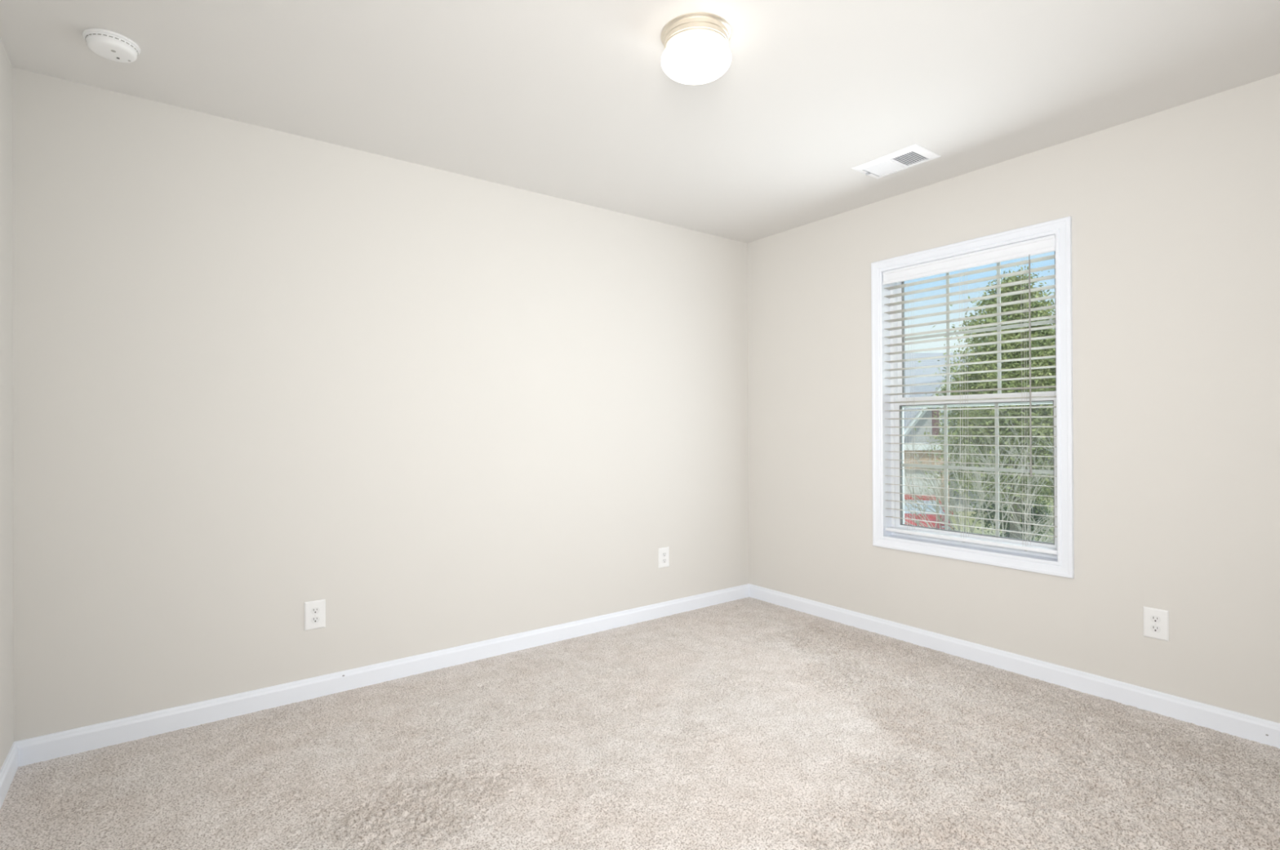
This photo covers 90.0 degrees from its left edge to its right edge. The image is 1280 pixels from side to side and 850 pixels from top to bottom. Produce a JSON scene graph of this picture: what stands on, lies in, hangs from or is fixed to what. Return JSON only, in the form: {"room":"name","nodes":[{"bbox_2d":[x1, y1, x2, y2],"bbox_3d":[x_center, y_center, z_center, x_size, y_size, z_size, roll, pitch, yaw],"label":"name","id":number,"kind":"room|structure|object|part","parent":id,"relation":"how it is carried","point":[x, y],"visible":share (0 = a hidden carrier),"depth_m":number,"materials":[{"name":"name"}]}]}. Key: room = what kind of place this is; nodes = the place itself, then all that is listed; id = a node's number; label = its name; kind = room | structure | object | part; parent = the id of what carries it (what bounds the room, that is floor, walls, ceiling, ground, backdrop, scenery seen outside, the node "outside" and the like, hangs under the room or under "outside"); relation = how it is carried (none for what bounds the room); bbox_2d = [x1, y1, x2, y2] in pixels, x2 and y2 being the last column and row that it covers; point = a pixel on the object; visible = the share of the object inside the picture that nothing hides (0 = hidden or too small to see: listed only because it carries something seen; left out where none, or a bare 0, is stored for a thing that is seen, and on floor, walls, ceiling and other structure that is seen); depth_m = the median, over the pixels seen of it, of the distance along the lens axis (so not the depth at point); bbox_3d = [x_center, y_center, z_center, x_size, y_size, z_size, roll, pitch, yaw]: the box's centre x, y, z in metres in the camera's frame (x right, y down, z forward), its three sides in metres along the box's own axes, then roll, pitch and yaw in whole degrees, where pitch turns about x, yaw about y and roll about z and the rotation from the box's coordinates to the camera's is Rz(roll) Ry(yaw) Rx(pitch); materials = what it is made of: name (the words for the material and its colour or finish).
{"room":"empty bedroom","nodes":[
{"label":"empty bedroom","id":0,"kind":"room"},
{"bbox_2d":[0,37,13,769],"bbox_3d":[-1.200,0.010,0.784,0.150,2.940,3.500,0,0,-37],"label":"wall","id":1,"kind":"structure","parent":0,"point":[6,572],"depth_m":2.13,"materials":[{"name":"white paint"}]},
{"bbox_2d":[0,741,17,808],"bbox_3d":[-1.129,1.139,0.829,0.013,0.091,3.500,0,0,-37],"label":"baseboard","id":2,"kind":"structure","parent":1,"relation":"attached to","point":[9,767],"depth_m":2.10,"materials":[{"name":"white paint"}]},
{"bbox_2d":[12,66,749,741],"bbox_3d":[-0.764,0.016,3.386,3.962,2.940,0.150,0,0,-37],"label":"wall","id":3,"kind":"structure","parent":0,"point":[260,373],"depth_m":2.83,"materials":[{"name":"white paint"}]},
{"bbox_2d":[304,599,325,631],"bbox_3d":[-1.419,0.830,2.793,0.083,0.123,0.009,0,0,-37],"label":"wall outlet","id":4,"kind":"object","parent":3,"relation":"attached to","point":[314,611],"visible":1,"depth_m":2.79,"materials":[{"name":"white plastic"}]},
{"bbox_2d":[311,616,319,622],"bbox_3d":[-1.417,0.849,2.791,0.034,0.028,0.003,0,0,-37],"label":"receptacle","id":5,"kind":"object","parent":4,"relation":"attached to","point":[313,619],"depth_m":2.79,"materials":[{"name":"grey plastic"}]},
{"bbox_2d":[311,607,319,613],"bbox_3d":[-1.417,0.810,2.791,0.034,0.028,0.003,0,0,-37],"label":"receptacle","id":6,"kind":"object","parent":4,"relation":"attached to","point":[313,610],"depth_m":2.79,"materials":[{"name":"grey plastic"}]},
{"bbox_2d":[14,583,749,766],"bbox_3d":[-0.710,1.144,3.317,3.662,0.091,0.013,0,0,-37],"label":"baseboard","id":7,"kind":"structure","parent":3,"relation":"attached to","point":[75,740],"depth_m":2.81,"materials":[{"name":"white paint"}]},
{"bbox_2d":[657,546,669,568],"bbox_3d":[0.149,0.822,3.964,0.083,0.123,0.009,0,0,-37],"label":"wall outlet","id":8,"kind":"object","parent":3,"relation":"attached to","point":[664,553],"visible":1,"depth_m":3.96,"materials":[{"name":"white plastic"}]},
{"bbox_2d":[0,596,1279,849],"bbox_3d":[0.333,1.179,1.920,3.662,0.035,3.500,0,0,-37],"label":"floor","id":9,"kind":"structure","parent":0,"point":[748,722],"depth_m":2.24,"materials":[{"name":"beige carpet"}]},
{"bbox_2d":[0,0,1279,243],"bbox_3d":[0.321,-1.363,1.928,3.662,0.200,3.500,0,0,-37],"label":"ceiling","id":10,"kind":"structure","parent":0,"point":[574,100],"depth_m":2.33,"materials":[{"name":"white paint"}]},
{"bbox_2d":[82,28,140,62],"bbox_3d":[-1.728,-1.234,2.093,0.147,0.039,0.147,0,0,27],"label":"smoke detector","id":11,"kind":"object","parent":10,"relation":"attached to","point":[107,44],"visible":1,"depth_m":2.06,"materials":[{"name":"white plastic"}]},
{"bbox_2d":[660,12,731,84],"bbox_3d":[0.181,-1.197,2.070,0.228,0.132,0.228,0,0,-37],"label":"ceiling light","id":12,"kind":"object","parent":10,"relation":"attached to","point":[696,51],"visible":1,"depth_m":2.00,"materials":[{"name":"white glass"}]},
{"bbox_3d":[0.182,-1.175,2.070,0.227,0.088,0.227,0,0,-37],"label":"glass globe","id":13,"kind":"part","parent":12,"relation":"part of","materials":[{"name":"white glass"}]},
{"bbox_2d":[851,143,941,178],"bbox_3d":[1.228,-1.253,3.076,0.220,0.022,0.336,0,0,-37],"label":"ceiling vent","id":14,"kind":"object","parent":10,"relation":"in","point":[915,154],"visible":1,"depth_m":3.05,"materials":[{"name":"white metal"}]},
{"bbox_2d":[746,73,1279,723],"bbox_3d":[1.855,0.003,3.064,0.150,2.940,3.500,0,0,-37],"label":"wall","id":15,"kind":"structure","parent":0,"point":[1175,212],"depth_m":2.72,"materials":[{"name":"white paint"}]},
{"bbox_2d":[871,216,1074,577],"bbox_3d":[1.680,-0.121,3.282,0.169,1.606,0.995,0,0,-37],"label":"window","id":16,"kind":"structure","parent":15,"relation":"in","point":[1062,563],"depth_m":3.25,"materials":[{"name":"white paint"}]},
{"bbox_3d":[1.747,0.238,3.329,0.007,0.728,0.823,0,0,-37],"label":"screen frame","id":17,"kind":"part","parent":16,"relation":"part of","materials":[{"name":"white plastic"}]},
{"bbox_2d":[882,234,1057,554],"bbox_3d":[1.645,-0.133,3.256,0.072,1.456,0.864,0,0,-37],"label":"window blind","id":18,"kind":"object","parent":16,"relation":"attached to","point":[1046,244],"visible":0.91,"depth_m":3.21,"materials":[{"name":"white plastic"}]},
{"bbox_3d":[1.478,-0.119,3.495,0.054,1.390,0.013,0,0,-37],"label":"ladder cord","id":19,"kind":"part","parent":18,"relation":"part of","materials":[{"name":"white fabric"}]},
{"bbox_3d":[1.652,-0.121,3.261,0.054,1.390,0.013,0,0,-37],"label":"ladder cord","id":20,"kind":"part","parent":18,"relation":"part of","materials":[{"name":"white fabric"}]},
{"bbox_3d":[1.656,0.582,3.259,0.054,0.019,0.864,0,0,-37],"label":"rail","id":21,"kind":"part","parent":18,"relation":"part of","materials":[{"name":"white plastic"}]},
{"bbox_3d":[1.827,-0.122,3.028,0.054,1.390,0.013,0,0,-37],"label":"ladder cord","id":22,"kind":"part","parent":18,"relation":"part of","materials":[{"name":"white fabric"}]},
{"bbox_3d":[1.716,-0.121,3.309,0.078,1.486,0.875,0,0,-37],"label":"vinyl frame","id":23,"kind":"part","parent":16,"relation":"part of","materials":[{"name":"white plastic"}]},
{"bbox_3d":[1.728,-0.471,3.320,0.026,0.746,0.837,0,0,-37],"label":"sash","id":24,"kind":"part","parent":16,"relation":"part of","materials":[{"name":"white plastic"}]},
{"bbox_3d":[1.707,0.223,3.300,0.026,0.758,0.837,0,0,-37],"label":"sash","id":25,"kind":"part","parent":16,"relation":"part of","materials":[{"name":"white plastic"}]},
{"bbox_2d":[749,583,1279,748],"bbox_3d":[1.794,1.131,3.011,0.014,0.091,3.500,0,0,-37],"label":"baseboard","id":26,"kind":"structure","parent":15,"relation":"attached to","point":[1262,731],"depth_m":2.90,"materials":[{"name":"white paint"}]},
{"bbox_2d":[1142,606,1168,641],"bbox_3d":[2.101,0.810,2.604,0.009,0.123,0.083,0,0,-37],"label":"wall outlet","id":27,"kind":"object","parent":15,"relation":"attached to","point":[1156,621],"visible":1,"depth_m":2.60,"materials":[{"name":"white plastic"}]},
{"bbox_2d":[1150,624,1160,632],"bbox_3d":[2.098,0.829,2.603,0.003,0.028,0.034,0,0,-37],"label":"receptacle","id":28,"kind":"object","parent":27,"relation":"attached to","point":[1153,628],"depth_m":2.60,"materials":[{"name":"grey plastic"}]},
{"bbox_2d":[1150,614,1160,622],"bbox_3d":[2.098,0.790,2.603,0.003,0.028,0.034,0,0,-37],"label":"receptacle","id":29,"kind":"object","parent":27,"relation":"attached to","point":[1153,618],"depth_m":2.60,"materials":[{"name":"grey plastic"}]},
{"label":"outside","id":30,"kind":"structure","parent":0,"visible":0},
{"bbox_2d":[950,489,1053,542],"bbox_3d":[30.968,4.296,39.430,89.700,0.300,120.000,0,0,-37],"label":"lawn","id":31,"kind":"structure","parent":30,"point":[979,531],"depth_m":26.91,"materials":[{"name":"green plant"}]},
{"bbox_2d":[903,352,1036,512],"bbox_3d":[11.660,0.144,33.174,15.300,8.150,12.650,0,0,0],"label":"neighbouring house","id":32,"kind":"structure","parent":31,"relation":"on","point":[916,414],"depth_m":29.00,"materials":[{"name":"beige brick"}]},
{"bbox_3d":[11.720,2.131,27.280,0.640,0.430,0.025,0,0,0],"label":"door panel","id":33,"kind":"part","parent":32,"relation":"part of","materials":[{"name":"white"}]},
{"bbox_3d":[11.722,2.706,27.278,0.640,0.430,0.025,0,0,0],"label":"door panel","id":34,"kind":"part","parent":32,"relation":"part of","materials":[{"name":"white"}]},
{"bbox_3d":[10.584,3.026,27.340,4.520,2.360,0.100,0,0,0],"label":"garage door","id":35,"kind":"part","parent":32,"relation":"part of","materials":[{"name":"white"}]},
{"bbox_3d":[10.314,0.939,27.871,5.000,0.260,2.050,0,0,0],"label":"eave trim","id":36,"kind":"part","parent":32,"relation":"part of","materials":[{"name":"white"}]},
{"bbox_3d":[12.464,2.127,27.280,0.640,0.430,0.025,0,0,0],"label":"door panel","id":37,"kind":"part","parent":32,"relation":"part of","materials":[{"name":"white"}]},
{"bbox_3d":[12.467,2.702,27.278,0.640,0.430,0.025,0,0,0],"label":"door panel","id":38,"kind":"part","parent":32,"relation":"part of","materials":[{"name":"white"}]},
{"bbox_2d":[932,410,938,436],"bbox_3d":[13.384,-0.092,28.965,0.290,1.220,0.070,0,0,0],"label":"shutter","id":39,"kind":"object","parent":32,"relation":"hanging from","point":[934,420],"depth_m":28.93,"materials":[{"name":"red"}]},
{"bbox_2d":[903,410,1053,542],"bbox_3d":[6.219,1.952,10.940,4.921,4.560,5.135,0,0,-37],"label":"bare shrub","id":40,"kind":"object","parent":31,"relation":"on","point":[937,500],"visible":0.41,"depth_m":10.83,"materials":[{"name":"beige plant"}]},
{"bbox_2d":[914,265,1055,538],"bbox_3d":[10.540,-0.106,17.947,5.234,8.771,5.099,0,0,-44],"label":"leafy tree","id":41,"kind":"object","parent":31,"relation":"on","point":[1047,421],"visible":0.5,"depth_m":17.35,"materials":[{"name":"green plant"}]},
{"bbox_2d":[968,475,1053,541],"bbox_3d":[13.008,2.748,21.861,3.189,2.981,3.534,0,0,-4],"label":"leafy shrub","id":42,"kind":"object","parent":31,"relation":"on","point":[1034,508],"visible":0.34,"depth_m":21.52,"materials":[{"name":"green plant"}]},
{"bbox_2d":[1032,329,1055,495],"bbox_3d":[23.784,-0.509,38.469,8.228,10.813,7.534,0,0,33],"label":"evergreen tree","id":43,"kind":"object","parent":31,"relation":"on","point":[1045,330],"visible":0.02,"depth_m":37.78,"materials":[{"name":"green plant"}]},
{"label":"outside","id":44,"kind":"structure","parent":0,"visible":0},
{"bbox_3d":[10.179,4.182,23.936,3.700,0.029,6.300,0,0,0],"label":"driveway","id":45,"kind":"object","parent":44,"visible":0},
{"bbox_2d":[904,493,954,529],"bbox_3d":[10.514,3.421,23.931,2.040,1.490,4.200,0,0,17],"label":"car","id":46,"kind":"object","parent":45,"relation":"on","point":[931,517],"visible":0.12,"depth_m":23.09,"materials":[{"name":"red metal"}]}
]}

